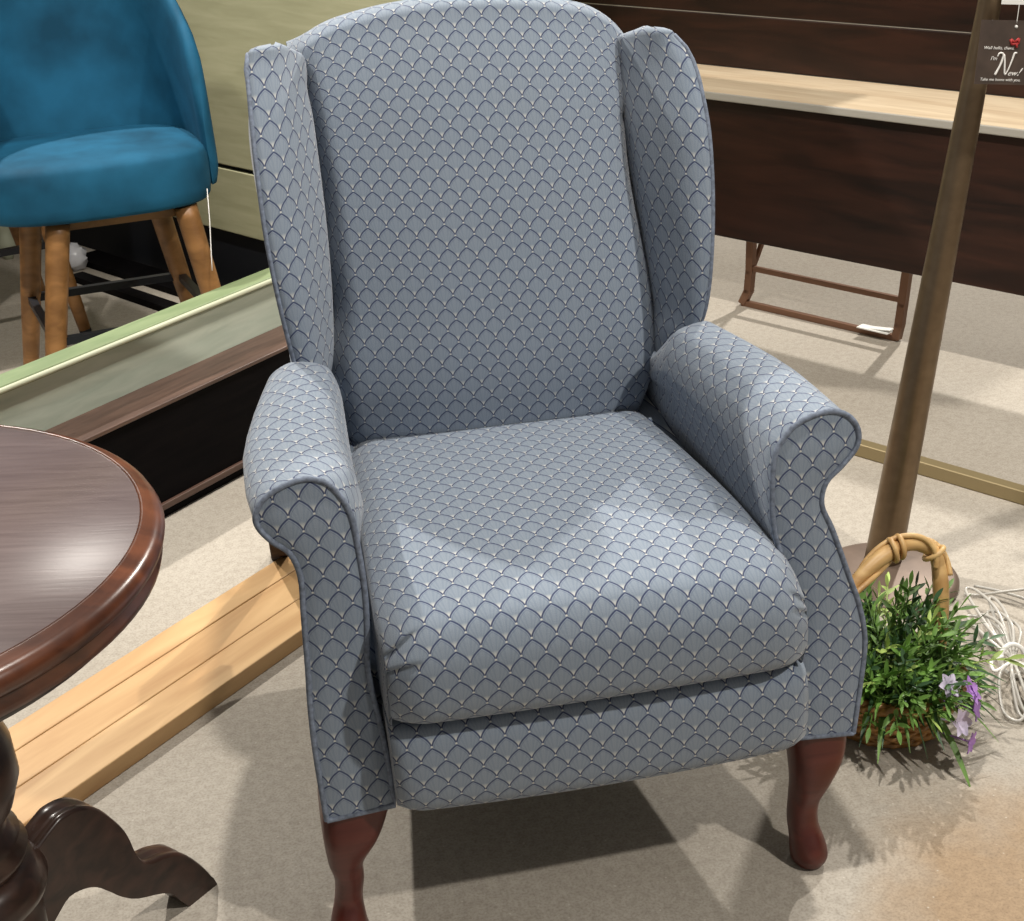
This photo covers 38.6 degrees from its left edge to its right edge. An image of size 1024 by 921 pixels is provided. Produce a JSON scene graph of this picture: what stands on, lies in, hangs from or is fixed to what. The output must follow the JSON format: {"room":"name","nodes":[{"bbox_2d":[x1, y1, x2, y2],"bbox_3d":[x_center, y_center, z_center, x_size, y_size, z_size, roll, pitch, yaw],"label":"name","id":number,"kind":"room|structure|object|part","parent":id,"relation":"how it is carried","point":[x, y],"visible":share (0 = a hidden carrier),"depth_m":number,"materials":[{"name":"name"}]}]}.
{"room":"furniture store","nodes":[
{"label":"furniture store","id":0,"kind":"room"},
{"bbox_2d":[0,63,1023,920],"bbox_3d":[0.208,-0.151,3.618,11.000,0.100,10.400,-7,25,-10],"label":"floor","id":1,"kind":"structure","parent":0,"point":[234,792],"depth_m":2.10,"materials":[{"name":"concrete"}]},
{"bbox_2d":[0,226,15,259],"bbox_3d":[-1.664,-0.848,4.729,0.072,0.400,0.072,-7,25,-10],"label":"post","id":2,"kind":"object","parent":1,"relation":"on","point":[6,239],"visible":0.44,"depth_m":4.76,"materials":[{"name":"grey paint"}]},
{"bbox_2d":[0,226,91,332],"bbox_3d":[-1.560,-0.877,3.936,0.574,1.102,0.529,-16,28,-28],"label":"counter stool","id":3,"kind":"object","parent":1,"relation":"on","point":[75,303],"visible":0.03,"depth_m":4.05,"materials":[{"name":"brown wood"}]},
{"bbox_3d":[-1.457,-0.710,4.268,0.052,0.519,0.156,11,27,27],"label":"leg","id":4,"kind":"part","parent":3,"relation":"part of","materials":[{"name":"brown wood"}]},
{"bbox_3d":[-1.254,-0.593,3.990,0.137,0.517,0.053,1,24,7],"label":"leg","id":5,"kind":"part","parent":3,"relation":"part of","materials":[{"name":"brown wood"}]},
{"bbox_2d":[69,242,87,270],"bbox_3d":[-1.391,-0.649,4.638,0.089,0.090,0.092,-7,25,-10],"label":"plastic wrap","id":6,"kind":"object","parent":1,"relation":"on","point":[78,260],"visible":0.7,"depth_m":4.61,"materials":[{"name":"grey plastic"}]},
{"bbox_2d":[0,425,216,920],"bbox_3d":[-0.665,0.400,1.520,0.684,0.681,0.684,-7,25,-10],"label":"pedestal table","id":7,"kind":"object","parent":1,"relation":"on","point":[82,530],"visible":1,"depth_m":1.47,"materials":[{"name":"brown wood"}]},
{"bbox_3d":[-0.489,0.496,1.814,0.039,0.251,0.266,14,29,32],"label":"leg","id":8,"kind":"part","parent":7,"relation":"part of","materials":[{"name":"brown wood"}]},
{"bbox_2d":[0,0,220,364],"bbox_3d":[-0.971,-0.636,3.346,0.574,1.102,0.529,-12,26,-20],"label":"counter stool","id":9,"kind":"object","parent":1,"relation":"on","point":[105,115],"visible":0.88,"depth_m":3.36,"materials":[{"name":"blue fabric"}]},
{"bbox_3d":[-1.159,-0.395,3.540,0.138,0.518,0.052,6,25,17],"label":"leg","id":10,"kind":"part","parent":9,"relation":"part of","materials":[{"name":"brown wood"}]},
{"bbox_3d":[-1.003,-0.264,3.233,0.052,0.519,0.156,13,28,30],"label":"leg","id":11,"kind":"part","parent":9,"relation":"part of","materials":[{"name":"brown wood"}]},
{"bbox_3d":[-0.955,-0.655,3.306,0.516,0.132,0.430,-12,26,-20],"label":"seat","id":12,"kind":"part","parent":9,"relation":"part of","materials":[{"name":"blue fabric"}]},
{"bbox_3d":[-1.004,-0.904,3.285,0.574,0.559,0.411,-12,26,-20],"label":"backrest","id":13,"kind":"part","parent":9,"relation":"part of","materials":[{"name":"blue fabric"}]},
{"bbox_3d":[-0.930,-0.588,3.353,0.297,0.024,0.319,-14,27,-24],"label":"seat frame","id":14,"kind":"part","parent":9,"relation":"part of","materials":[{"name":"brown wood"}]},
{"bbox_3d":[-0.836,-0.464,3.663,0.052,0.519,0.156,13,28,30],"label":"leg","id":15,"kind":"part","parent":9,"relation":"part of","materials":[{"name":"brown wood"}]},
{"bbox_3d":[-0.679,-0.333,3.357,0.138,0.518,0.052,6,25,17],"label":"leg","id":16,"kind":"part","parent":9,"relation":"part of","materials":[{"name":"brown wood"}]},
{"bbox_2d":[207,189,212,270],"bbox_3d":[-0.672,-0.514,3.254,0.003,0.167,0.080,-4,24,-3],"label":"string","id":17,"kind":"object","parent":9,"relation":"hanging from","point":[207,189],"visible":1,"depth_m":3.25,"materials":[{"name":"white fabric"}]},
{"bbox_2d":[74,271,178,310],"bbox_3d":[-1.017,-0.452,4.253,0.950,0.020,0.050,20,32,40],"label":"plank","id":18,"kind":"object","parent":1,"relation":"on","point":[130,294],"visible":0.28,"depth_m":4.33,"materials":[{"name":"brown wood"}]},
{"bbox_2d":[0,268,281,430],"bbox_3d":[-0.888,-0.018,2.856,0.062,0.363,2.300,13,28,30],"label":"board","id":19,"kind":"object","parent":1,"relation":"on","point":[44,393],"visible":0.14,"depth_m":2.96,"materials":[{"name":"paint"}]},
{"bbox_2d":[86,250,197,296],"bbox_3d":[-1.051,-0.544,4.461,0.950,0.020,0.100,20,32,40],"label":"plank","id":20,"kind":"object","parent":1,"relation":"on","point":[98,260],"visible":0.25,"depth_m":4.59,"materials":[{"name":"brown wood"}]},
{"bbox_2d":[8,556,294,751],"bbox_3d":[-0.536,0.285,2.557,0.056,0.030,1.500,13,28,30],"label":"wooden plank","id":21,"kind":"object","parent":1,"relation":"on","point":[36,724],"visible":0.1,"depth_m":2.44,"materials":[{"name":"beige wood"}]},
{"bbox_2d":[11,599,302,825],"bbox_3d":[-0.479,0.355,2.395,0.074,0.030,1.410,13,28,30],"label":"wooden plank","id":22,"kind":"object","parent":1,"relation":"on","point":[82,772],"visible":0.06,"depth_m":2.28,"materials":[{"name":"beige wood"}]},
{"bbox_2d":[15,571,299,788],"bbox_3d":[-0.507,0.317,2.483,0.074,0.030,1.470,13,28,30],"label":"wooden plank","id":23,"kind":"object","parent":1,"relation":"on","point":[38,755],"visible":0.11,"depth_m":2.36,"materials":[{"name":"beige wood"}]},
{"bbox_2d":[45,325,289,516],"bbox_3d":[-0.800,0.033,2.884,0.107,0.242,2.200,13,28,30],"label":"bed rail","id":24,"kind":"object","parent":1,"relation":"on","point":[185,431],"visible":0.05,"depth_m":3.01,"materials":[{"name":"black wood"}]},
{"bbox_3d":[-0.785,0.024,2.869,0.055,0.198,2.200,13,28,30],"label":"black panel","id":25,"kind":"part","parent":24,"relation":"part of","materials":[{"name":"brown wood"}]},
{"bbox_2d":[70,0,400,285],"bbox_3d":[-0.969,-1.287,4.435,2.500,1.390,0.460,20,32,40],"label":"dresser","id":26,"kind":"object","parent":1,"relation":"on","point":[223,31],"visible":0.02,"depth_m":4.09,"materials":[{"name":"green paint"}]},
{"bbox_3d":[-0.955,-0.916,4.600,2.400,0.187,0.420,20,32,40],"label":"drawer","id":27,"kind":"part","parent":26,"relation":"part of","materials":[{"name":"green paint"}]},
{"bbox_3d":[-0.957,-1.007,4.561,2.400,0.012,0.400,20,32,40],"label":"rail","id":28,"kind":"part","parent":26,"relation":"part of","materials":[{"name":"black paint"}]},
{"bbox_3d":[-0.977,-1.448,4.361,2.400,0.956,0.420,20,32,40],"label":"door","id":29,"kind":"part","parent":26,"relation":"part of","materials":[{"name":"green paint"}]},
{"bbox_2d":[243,0,867,920],"bbox_3d":[-0.030,-0.115,2.142,0.743,1.062,1.177,-7,25,-10],"label":"armchair","id":30,"kind":"object","parent":1,"relation":"on","point":[546,523],"visible":1,"depth_m":1.91,"materials":[{"name":"fabric"}]},
{"bbox_3d":[-0.420,0.133,2.630,0.044,0.240,0.332,-7,25,-10],"label":"leg","id":31,"kind":"part","parent":30,"relation":"part of","materials":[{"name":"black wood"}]},
{"bbox_3d":[-0.293,0.069,2.039,0.147,0.436,0.820,-7,25,-10],"label":"arm","id":32,"kind":"part","parent":30,"relation":"part of","materials":[{"name":"fabric"}]},
{"bbox_3d":[-0.215,0.225,1.695,0.123,0.427,0.053,-7,25,-10],"label":"arm panel","id":33,"kind":"part","parent":30,"relation":"part of","materials":[{"name":"fabric"}]},
{"bbox_3d":[-0.192,0.499,1.834,0.092,0.206,0.109,-7,25,-10],"label":"leg","id":34,"kind":"part","parent":30,"relation":"part of","materials":[{"name":"brown wood"}]},
{"bbox_2d":[286,0,653,442],"bbox_3d":[-0.046,-0.344,2.164,0.508,0.662,0.338,-7,25,-10],"label":"cushion","id":35,"kind":"object","parent":30,"relation":"on","point":[476,177],"depth_m":2.04,"materials":[{"name":"fabric"}]},
{"bbox_2d":[352,409,807,726],"bbox_3d":[0.047,0.101,1.933,0.508,0.162,0.601,-7,25,-10],"label":"seat cushion","id":36,"kind":"object","parent":30,"relation":"on","point":[520,565],"depth_m":1.73,"materials":[{"name":"fabric"}]},
{"bbox_3d":[0.272,0.001,2.144,0.121,0.431,0.826,-9,25,-14],"label":"arm","id":37,"kind":"part","parent":30,"relation":"part of","materials":[{"name":"fabric"}]},
{"bbox_3d":[0.400,0.427,1.941,0.078,0.206,0.116,-7,25,-10],"label":"leg","id":38,"kind":"part","parent":30,"relation":"part of","materials":[{"name":"brown wood"}]},
{"bbox_3d":[0.380,0.149,1.805,0.122,0.431,0.054,-7,25,-10],"label":"arm panel","id":39,"kind":"part","parent":30,"relation":"part of","materials":[{"name":"fabric"}]},
{"bbox_2d":[571,0,1023,340],"bbox_3d":[0.822,-0.873,3.801,2.300,1.020,0.377,20,32,40],"label":"table","id":40,"kind":"object","parent":1,"relation":"on","point":[849,170],"visible":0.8,"depth_m":3.71,"materials":[{"name":"brown wood"}]},
{"bbox_3d":[0.643,-0.702,3.958,0.043,0.590,0.022,20,32,40],"label":"leg","id":41,"kind":"part","parent":40,"relation":"part of","materials":[{"name":"brown wood"}]},
{"bbox_3d":[0.819,-0.379,3.929,0.487,0.016,0.016,20,32,40],"label":"foot rail","id":42,"kind":"part","parent":40,"relation":"part of","materials":[{"name":"brown wood"}]},
{"bbox_3d":[0.711,-0.721,3.738,2.300,0.367,0.022,20,32,40],"label":"panel","id":43,"kind":"part","parent":40,"relation":"part of","materials":[{"name":"brown wood"}]},
{"bbox_2d":[856,324,893,334],"bbox_3d":[0.941,-0.343,3.784,0.094,0.011,0.032,20,32,40],"label":"paper scrap","id":44,"kind":"object","parent":40,"relation":"on","point":[883,330],"visible":1,"depth_m":3.78,"materials":[{"name":"white paper"}]},
{"bbox_3d":[0.997,-0.576,3.641,0.065,0.588,0.022,20,32,40],"label":"leg","id":45,"kind":"part","parent":40,"relation":"part of","materials":[{"name":"brown wood"}]},
{"bbox_2d":[847,533,967,748],"bbox_3d":[0.568,0.267,2.193,0.245,0.273,0.240,-7,25,-10],"label":"wicker basket","id":46,"kind":"object","parent":1,"relation":"on","point":[894,549],"visible":0.38,"depth_m":2.19,"materials":[{"name":"wicker"}]},
{"bbox_3d":[0.555,0.222,2.221,0.233,0.193,0.084,-7,25,-10],"label":"handle","id":47,"kind":"part","parent":46,"relation":"part of","materials":[{"name":"wicker"}]},
{"bbox_2d":[842,0,1023,722],"bbox_3d":[0.722,-0.400,2.177,0.325,1.496,0.595,-7,25,-10],"label":"floor lamp","id":48,"kind":"object","parent":1,"relation":"on","point":[894,500],"visible":0.78,"depth_m":2.47,"materials":[{"name":"brown wood"}]},
{"bbox_3d":[0.818,0.292,2.388,0.135,0.048,0.417,2,25,10],"label":"power cord","id":49,"kind":"part","parent":48,"relation":"part of","materials":[{"name":"grey plastic"}]},
{"bbox_2d":[974,0,1023,84],"bbox_3d":[0.774,-0.693,2.192,0.110,0.251,0.127,11,27,27],"label":"tag","id":50,"kind":"object","parent":48,"relation":"hanging from","point":[1000,55],"visible":1,"depth_m":2.20,"materials":[{"name":"black paper"}]},
{"bbox_2d":[1001,0,1023,4],"bbox_3d":[0.784,-0.723,2.212,0.082,0.067,0.008,-1,24,2],"label":"price card","id":51,"kind":"object","parent":50,"relation":"hanging from","point":[1016,2],"visible":1,"depth_m":2.22,"materials":[{"name":"white paper"}]},
{"bbox_2d":[855,439,1023,504],"bbox_3d":[1.110,-0.053,3.159,1.030,0.030,0.580,20,32,40],"label":"table base","id":52,"kind":"object","parent":1,"relation":"on","point":[931,468],"visible":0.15,"depth_m":2.97,"materials":[{"name":"beige wood"}]},
{"bbox_2d":[857,570,1023,786],"bbox_3d":[0.584,0.294,2.214,0.374,0.227,0.384,12,28,28],"label":"artificial plant","id":53,"kind":"object","parent":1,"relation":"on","point":[901,646],"visible":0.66,"depth_m":2.14,"materials":[{"name":"green plant"}]},
{"bbox_3d":[0.617,0.326,2.095,0.047,0.045,0.032,16,30,35],"label":"flower","id":54,"kind":"part","parent":53,"relation":"part of","materials":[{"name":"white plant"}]},
{"bbox_3d":[0.628,0.371,2.090,0.053,0.042,0.037,11,27,27],"label":"flower","id":55,"kind":"part","parent":53,"relation":"part of","materials":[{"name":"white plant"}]},
{"bbox_3d":[0.638,0.398,2.099,0.047,0.036,0.034,15,30,34],"label":"flower","id":56,"kind":"part","parent":53,"relation":"part of","materials":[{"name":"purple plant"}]},
{"bbox_3d":[0.647,0.352,2.088,0.053,0.041,0.037,1,24,7],"label":"flower","id":57,"kind":"part","parent":53,"relation":"part of","materials":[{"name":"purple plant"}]},
{"bbox_3d":[0.649,0.333,2.091,0.046,0.047,0.043,-7,25,-10],"label":"flower","id":58,"kind":"part","parent":53,"relation":"part of","materials":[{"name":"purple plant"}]}
]}

